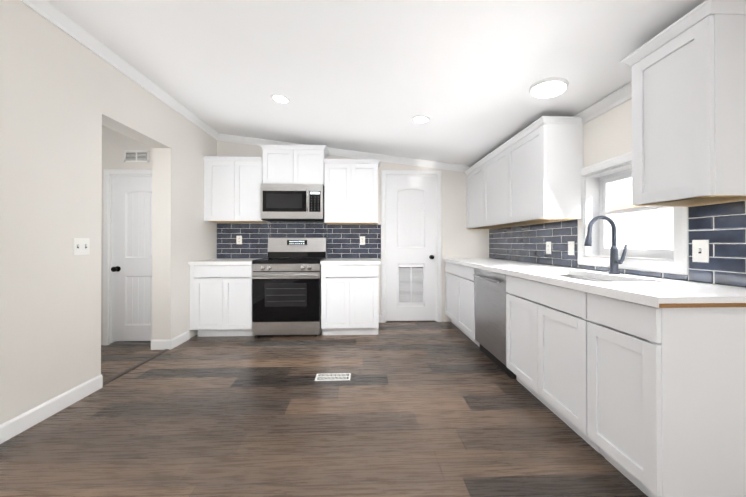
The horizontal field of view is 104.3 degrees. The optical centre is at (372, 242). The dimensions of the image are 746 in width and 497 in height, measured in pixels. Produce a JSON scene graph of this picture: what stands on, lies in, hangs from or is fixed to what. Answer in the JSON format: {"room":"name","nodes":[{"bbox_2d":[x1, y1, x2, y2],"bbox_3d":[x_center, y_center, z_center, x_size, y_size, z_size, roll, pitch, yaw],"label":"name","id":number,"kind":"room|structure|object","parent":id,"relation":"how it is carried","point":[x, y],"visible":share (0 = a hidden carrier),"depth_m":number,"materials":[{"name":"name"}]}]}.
{"room":"kitchen","nodes":[
{"label":"kitchen","id":0,"kind":"room"},
{"bbox_2d":[0,0,216,424],"bbox_3d":[-2.111,-0.325,0.569,0.190,2.850,7.070,0,0,-2],"label":"wall","id":1,"kind":"structure","parent":0,"point":[64,97],"depth_m":1.95,"materials":[{"name":"paint"}]},
{"bbox_2d":[0,374,102,443],"bbox_3d":[-1.980,1.047,-0.278,0.013,0.100,4.980,0,0,-2],"label":"baseboard","id":2,"kind":"structure","parent":1,"relation":"attached to","point":[13,427],"depth_m":1.82,"materials":[{"name":"white wood"}]},
{"bbox_2d":[73,238,89,254],"bbox_3d":[-2.061,0.030,2.055,0.015,0.118,0.118,0,0,-2],"label":"light switch","id":3,"kind":"object","parent":1,"relation":"attached to","point":[81,246],"visible":1,"depth_m":2.05,"materials":[{"name":"white plastic"}]},
{"bbox_2d":[20,0,218,139],"bbox_3d":[-1.987,-1.450,0.609,0.060,0.078,6.730,0,0,-2],"label":"crown molding","id":4,"kind":"structure","parent":1,"relation":"attached to","point":[48,11],"depth_m":2.23,"materials":[{"name":"white wood"}]},
{"bbox_2d":[168,331,189,349],"bbox_3d":[-2.102,1.062,3.159,0.013,0.100,0.323,0,0,-2],"label":"baseboard","id":5,"kind":"structure","parent":1,"relation":"attached to","point":[182,338],"depth_m":3.12,"materials":[{"name":"white wood"}]},
{"bbox_2d":[101,125,151,344],"bbox_3d":[-2.999,-0.170,2.623,1.720,2.560,1.640,0,0,-2],"label":"wall","id":6,"kind":"structure","parent":0,"point":[115,144],"depth_m":3.15,"materials":[{"name":"paint"}]},
{"bbox_2d":[103,169,151,344],"bbox_3d":[-2.544,0.160,3.210,0.760,1.904,0.137,0,0,-2],"label":"door frame","id":7,"kind":"structure","parent":6,"relation":"attached to","point":[109,175],"depth_m":3.13,"materials":[{"name":"white wood"}]},
{"bbox_2d":[111,177,151,340],"bbox_3d":[-2.542,0.182,3.162,0.612,1.800,0.103,0,0,-2],"label":"hall door","id":8,"kind":"structure","parent":6,"relation":"in","point":[131,269],"depth_m":3.18,"materials":[{"name":"white wood"}]},
{"bbox_2d":[124,150,148,161],"bbox_3d":[-2.576,-0.935,3.158,0.265,0.125,0.008,0,0,-2],"label":"air vent","id":9,"kind":"object","parent":6,"relation":"in","point":[136,155],"visible":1,"depth_m":3.16,"materials":[{"name":"white metal"}]},
{"bbox_2d":[0,320,647,496],"bbox_3d":[-0.854,1.141,0.687,5.630,0.080,7.230,0,0,-2],"label":"floor","id":10,"kind":"structure","parent":0,"point":[433,408],"depth_m":1.71,"materials":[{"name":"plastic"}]},
{"bbox_2d":[110,341,150,344],"bbox_3d":[-2.544,1.106,3.206,0.612,0.012,0.115,0,0,-2],"label":"threshold","id":11,"kind":"object","parent":10,"relation":"on","point":[130,342],"visible":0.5,"depth_m":3.18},
{"bbox_2d":[103,349,168,385],"bbox_3d":[-2.114,1.107,2.609,0.040,0.006,0.800,0,0,-2],"label":"transition strip","id":12,"kind":"object","parent":10,"relation":"on","point":[130,369],"visible":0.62,"depth_m":2.55,"materials":[{"name":"brown wood"}]},
{"bbox_2d":[190,265,254,336],"bbox_3d":[-1.768,0.689,3.659,0.708,0.850,0.625,0,0,-2],"label":"base cabinet","id":13,"kind":"object","parent":10,"relation":"on","point":[220,300],"visible":0.81,"depth_m":3.35,"materials":[{"name":"white wood"}]},
{"bbox_2d":[188,259,255,264],"bbox_3d":[-1.767,0.244,3.645,0.712,0.040,0.636,0,0,-2],"label":"countertop","id":14,"kind":"structure","parent":13,"relation":"on","point":[226,262],"depth_m":3.34,"materials":[{"name":"white stone"}]},
{"bbox_2d":[252,238,325,336],"bbox_3d":[-1.017,0.527,3.633,0.777,1.175,0.676,0,0,-2],"label":"range","id":15,"kind":"object","parent":10,"relation":"on","point":[286,286],"visible":0.96,"depth_m":3.36,"materials":[{"name":"silver metal"}]},
{"bbox_2d":[314,373,350,380],"bbox_3d":[-0.327,1.105,2.380,0.285,0.006,0.125,0,0,-2],"label":"floor vent","id":16,"kind":"object","parent":10,"relation":"in","point":[333,377],"visible":1,"depth_m":2.37,"materials":[{"name":"white metal"}]},
{"bbox_2d":[321,265,378,334],"bbox_3d":[-0.282,0.690,3.712,0.676,0.850,0.625,0,0,-2],"label":"base cabinet","id":17,"kind":"object","parent":10,"relation":"on","point":[349,299],"visible":0.94,"depth_m":3.40,"materials":[{"name":"white wood"}]},
{"bbox_2d":[320,258,380,264],"bbox_3d":[-0.269,0.245,3.698,0.709,0.040,0.636,0,0,-2],"label":"countertop","id":18,"kind":"structure","parent":17,"relation":"on","point":[352,261],"depth_m":3.39,"materials":[{"name":"white stone"}]},
{"bbox_2d":[445,262,479,346],"bbox_3d":[1.344,0.689,3.548,0.628,0.850,1.064,0,0,-2],"label":"base cabinet","id":19,"kind":"object","parent":10,"relation":"on","point":[460,296],"visible":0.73,"depth_m":3.42,"materials":[{"name":"white wood"}]},
{"bbox_2d":[443,258,745,307],"bbox_3d":[1.361,0.240,2.604,0.639,0.040,2.962,0,0,-2],"label":"countertop","id":20,"kind":"structure","parent":19,"relation":"on","point":[656,292],"depth_m":1.43,"materials":[{"name":"white stone"}]},
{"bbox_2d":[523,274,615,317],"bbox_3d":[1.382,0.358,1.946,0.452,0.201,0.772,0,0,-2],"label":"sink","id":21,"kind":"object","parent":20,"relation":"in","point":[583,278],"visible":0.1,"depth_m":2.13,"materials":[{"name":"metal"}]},
{"bbox_2d":[584,215,627,274],"bbox_3d":[1.550,0.018,1.941,0.233,0.397,0.108,0,0,-2],"label":"faucet","id":22,"kind":"object","parent":20,"relation":"on","point":[615,262],"visible":1,"depth_m":1.95,"materials":[{"name":"silver metal"}]},
{"bbox_2d":[473,268,515,378],"bbox_3d":[1.345,0.687,2.683,0.653,0.846,0.645,0,0,-2],"label":"dishwasher","id":23,"kind":"object","parent":10,"relation":"on","point":[490,312],"visible":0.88,"depth_m":2.61,"materials":[{"name":"silver metal"}]},
{"bbox_2d":[506,275,602,454],"bbox_3d":[1.402,0.681,1.932,0.628,0.850,0.841,0,0,-2],"label":"base cabinet","id":24,"kind":"object","parent":10,"relation":"on","point":[546,355],"visible":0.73,"depth_m":1.79,"materials":[{"name":"white wood"}]},
{"bbox_2d":[587,293,745,496],"bbox_3d":[1.423,0.679,1.329,0.628,0.850,0.360,0,0,-2],"label":"base cabinet","id":25,"kind":"object","parent":10,"relation":"on","point":[666,402],"visible":0.92,"depth_m":1.15,"materials":[{"name":"white wood"}]},
{"bbox_2d":[217,140,488,321],"bbox_3d":[-0.255,-0.307,4.383,4.170,2.850,0.700,0,0,-2],"label":"wall","id":26,"kind":"structure","parent":0,"point":[459,239],"depth_m":4.08,"materials":[{"name":"paint"}]},
{"bbox_2d":[203,156,269,222],"bbox_3d":[-1.768,-0.668,3.799,0.720,0.810,0.357,0,0,-2],"label":"upper cabinet","id":27,"kind":"object","parent":26,"relation":"attached to","point":[231,189],"visible":0.9,"depth_m":3.66,"materials":[{"name":"white wood"}]},
{"bbox_2d":[259,144,328,184],"bbox_3d":[-1.018,-0.981,3.828,0.834,0.493,0.357,0,0,-2],"label":"upper cabinet","id":28,"kind":"object","parent":26,"relation":"attached to","point":[287,164],"visible":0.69,"depth_m":3.68,"materials":[{"name":"white wood"}]},
{"bbox_2d":[260,183,323,221],"bbox_3d":[-1.018,-0.503,3.779,0.767,0.448,0.446,0,0,-2],"label":"over-the-range microwave","id":29,"kind":"object","parent":28,"relation":"attached to","point":[291,202],"visible":0.98,"depth_m":3.60,"materials":[{"name":"silver metal"}]},
{"bbox_2d":[217,222,380,258],"bbox_3d":[-1.012,-0.020,4.000,2.249,0.511,0.008,0,0,-2],"label":"tile backsplash","id":30,"kind":"structure","parent":26,"relation":"attached to","point":[342,241],"depth_m":4.00,"materials":[{"name":"blue tile"}]},
{"bbox_2d":[236,236,241,243],"bbox_3d":[-1.829,-0.029,3.962,0.072,0.117,0.008,0,0,-2],"label":"electrical outlet","id":31,"kind":"object","parent":30,"relation":"attached to","point":[238,239],"visible":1,"depth_m":3.96,"materials":[{"name":"white plastic"}]},
{"bbox_2d":[360,236,364,244],"bbox_3d":[-0.145,-0.021,4.022,0.072,0.117,0.008,0,0,-2],"label":"electrical outlet","id":32,"kind":"object","parent":30,"relation":"attached to","point":[362,240],"visible":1,"depth_m":4.02,"materials":[{"name":"white plastic"}]},
{"bbox_2d":[217,133,476,171],"bbox_3d":[-0.251,-1.210,4.006,3.789,0.528,0.060,0,0,-2],"label":"crown molding","id":33,"kind":"structure","parent":26,"relation":"attached to","point":[356,154],"depth_m":4.01,"materials":[{"name":"white wood"}]},
{"bbox_2d":[324,159,380,224],"bbox_3d":[-0.268,-0.650,3.853,0.718,0.810,0.357,0,0,-2],"label":"upper cabinet","id":34,"kind":"object","parent":26,"relation":"attached to","point":[350,194],"visible":1,"depth_m":3.71,"materials":[{"name":"white wood"}]},
{"bbox_2d":[386,176,435,320],"bbox_3d":[0.536,0.088,4.062,0.700,2.033,0.103,0,0,-2],"label":"pantry door","id":35,"kind":"structure","parent":26,"relation":"in","point":[410,248],"depth_m":4.08,"materials":[{"name":"white wood"}]},
{"bbox_2d":[381,170,441,322],"bbox_3d":[0.535,0.057,4.110,0.848,2.119,0.137,0,0,-2],"label":"door frame","id":36,"kind":"structure","parent":26,"relation":"attached to","point":[385,173],"depth_m":4.05,"materials":[{"name":"white wood"}]},
{"bbox_2d":[46,0,704,166],"bbox_3d":[-0.135,-1.365,0.724,4.190,0.699,7.230,0,0,-2],"label":"ceiling","id":37,"kind":"structure","parent":0,"point":[376,76],"depth_m":1.99,"materials":[{"name":"paint"}]},
{"bbox_2d":[271,94,289,103],"bbox_3d":[-0.861,-1.331,2.704,0.175,0.026,0.176,0,0,-2],"label":"recessed light","id":38,"kind":"object","parent":37,"relation":"in","point":[280,99],"visible":1,"depth_m":2.70,"materials":[{"name":"white plastic"}]},
{"bbox_2d":[411,115,429,123],"bbox_3d":[0.457,-1.173,2.781,0.175,0.026,0.176,0,0,-2],"label":"recessed light","id":39,"kind":"object","parent":37,"relation":"in","point":[420,119],"visible":1,"depth_m":2.77,"materials":[{"name":"white plastic"}]},
{"bbox_2d":[530,77,568,97],"bbox_3d":[1.234,-1.079,2.038,0.236,0.049,0.236,0,0,-2],"label":"ceiling light","id":40,"kind":"object","parent":37,"relation":"attached to","point":[549,87],"visible":0.98,"depth_m":2.01,"materials":[{"name":"white"}]},
{"bbox_2d":[495,98,744,228],"bbox_3d":[1.842,-0.324,0.710,0.160,2.850,7.070,0,0,-2],"label":"wall","id":41,"kind":"structure","parent":0,"point":[607,135],"depth_m":2.11,"materials":[{"name":"paint"}]},
{"bbox_2d":[464,161,491,228],"bbox_3d":[1.488,-0.590,3.770,0.325,0.810,0.643,0,0,-2],"label":"upper cabinet","id":42,"kind":"object","parent":41,"relation":"attached to","point":[472,174],"depth_m":3.84,"materials":[{"name":"white wood"}]},
{"bbox_2d":[480,144,530,227],"bbox_3d":[1.507,-0.593,3.216,0.325,0.810,0.700,0,0,-2],"label":"upper cabinet","id":43,"kind":"object","parent":41,"relation":"attached to","point":[492,169],"depth_m":3.28,"materials":[{"name":"white wood"}]},
{"bbox_2d":[504,116,582,223],"bbox_3d":[1.527,-0.595,2.662,0.325,0.810,0.643,0,0,-2],"label":"upper cabinet","id":44,"kind":"object","parent":41,"relation":"attached to","point":[533,176],"depth_m":2.35,"materials":[{"name":"white wood"}]},
{"bbox_2d":[573,81,631,123],"bbox_3d":[1.731,-1.000,0.739,0.060,0.078,6.730,0,0,-2],"label":"crown molding","id":45,"kind":"structure","parent":41,"relation":"attached to","point":[619,96],"depth_m":2.08,"materials":[{"name":"white wood"}]},
{"bbox_2d":[489,200,745,287],"bbox_3d":[1.691,0.018,2.578,0.008,0.413,3.018,0,0,-2],"label":"tile backsplash","id":46,"kind":"structure","parent":41,"relation":"attached to","point":[721,227],"depth_m":1.57,"materials":[{"name":"blue tile"}]},
{"bbox_2d":[546,242,550,253],"bbox_3d":[1.676,0.054,2.768,0.008,0.117,0.072,0,0,-2],"label":"electrical outlet","id":47,"kind":"object","parent":46,"relation":"attached to","point":[548,247],"visible":1,"depth_m":2.77,"materials":[{"name":"white plastic"}]},
{"bbox_2d":[568,241,574,254],"bbox_3d":[1.688,0.052,2.469,0.005,0.117,0.072,0,0,-2],"label":"switch plate","id":48,"kind":"object","parent":46,"relation":"attached to","point":[571,247],"visible":1,"depth_m":2.46,"materials":[{"name":"white plastic"}]},
{"bbox_2d":[692,240,708,262],"bbox_3d":[1.717,0.047,1.524,0.015,0.117,0.072,0,0,-2],"label":"toggle light switch","id":49,"kind":"object","parent":46,"relation":"attached to","point":[700,250],"visible":1,"depth_m":1.52,"materials":[{"name":"white plastic"}]},
{"bbox_2d":[577,152,687,274],"bbox_3d":[1.785,-0.208,1.998,0.174,0.782,0.812,0,0,-2],"label":"window","id":50,"kind":"structure","parent":41,"relation":"in","point":[604,182],"depth_m":2.12,"materials":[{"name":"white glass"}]},
{"bbox_2d":[620,0,745,206],"bbox_3d":[1.556,-0.600,1.401,0.357,0.812,0.424,0,0,-2],"label":"upper cabinet","id":51,"kind":"object","parent":41,"relation":"attached to","point":[689,117],"visible":0.96,"depth_m":1.29,"materials":[{"name":"white wood"}]}
]}

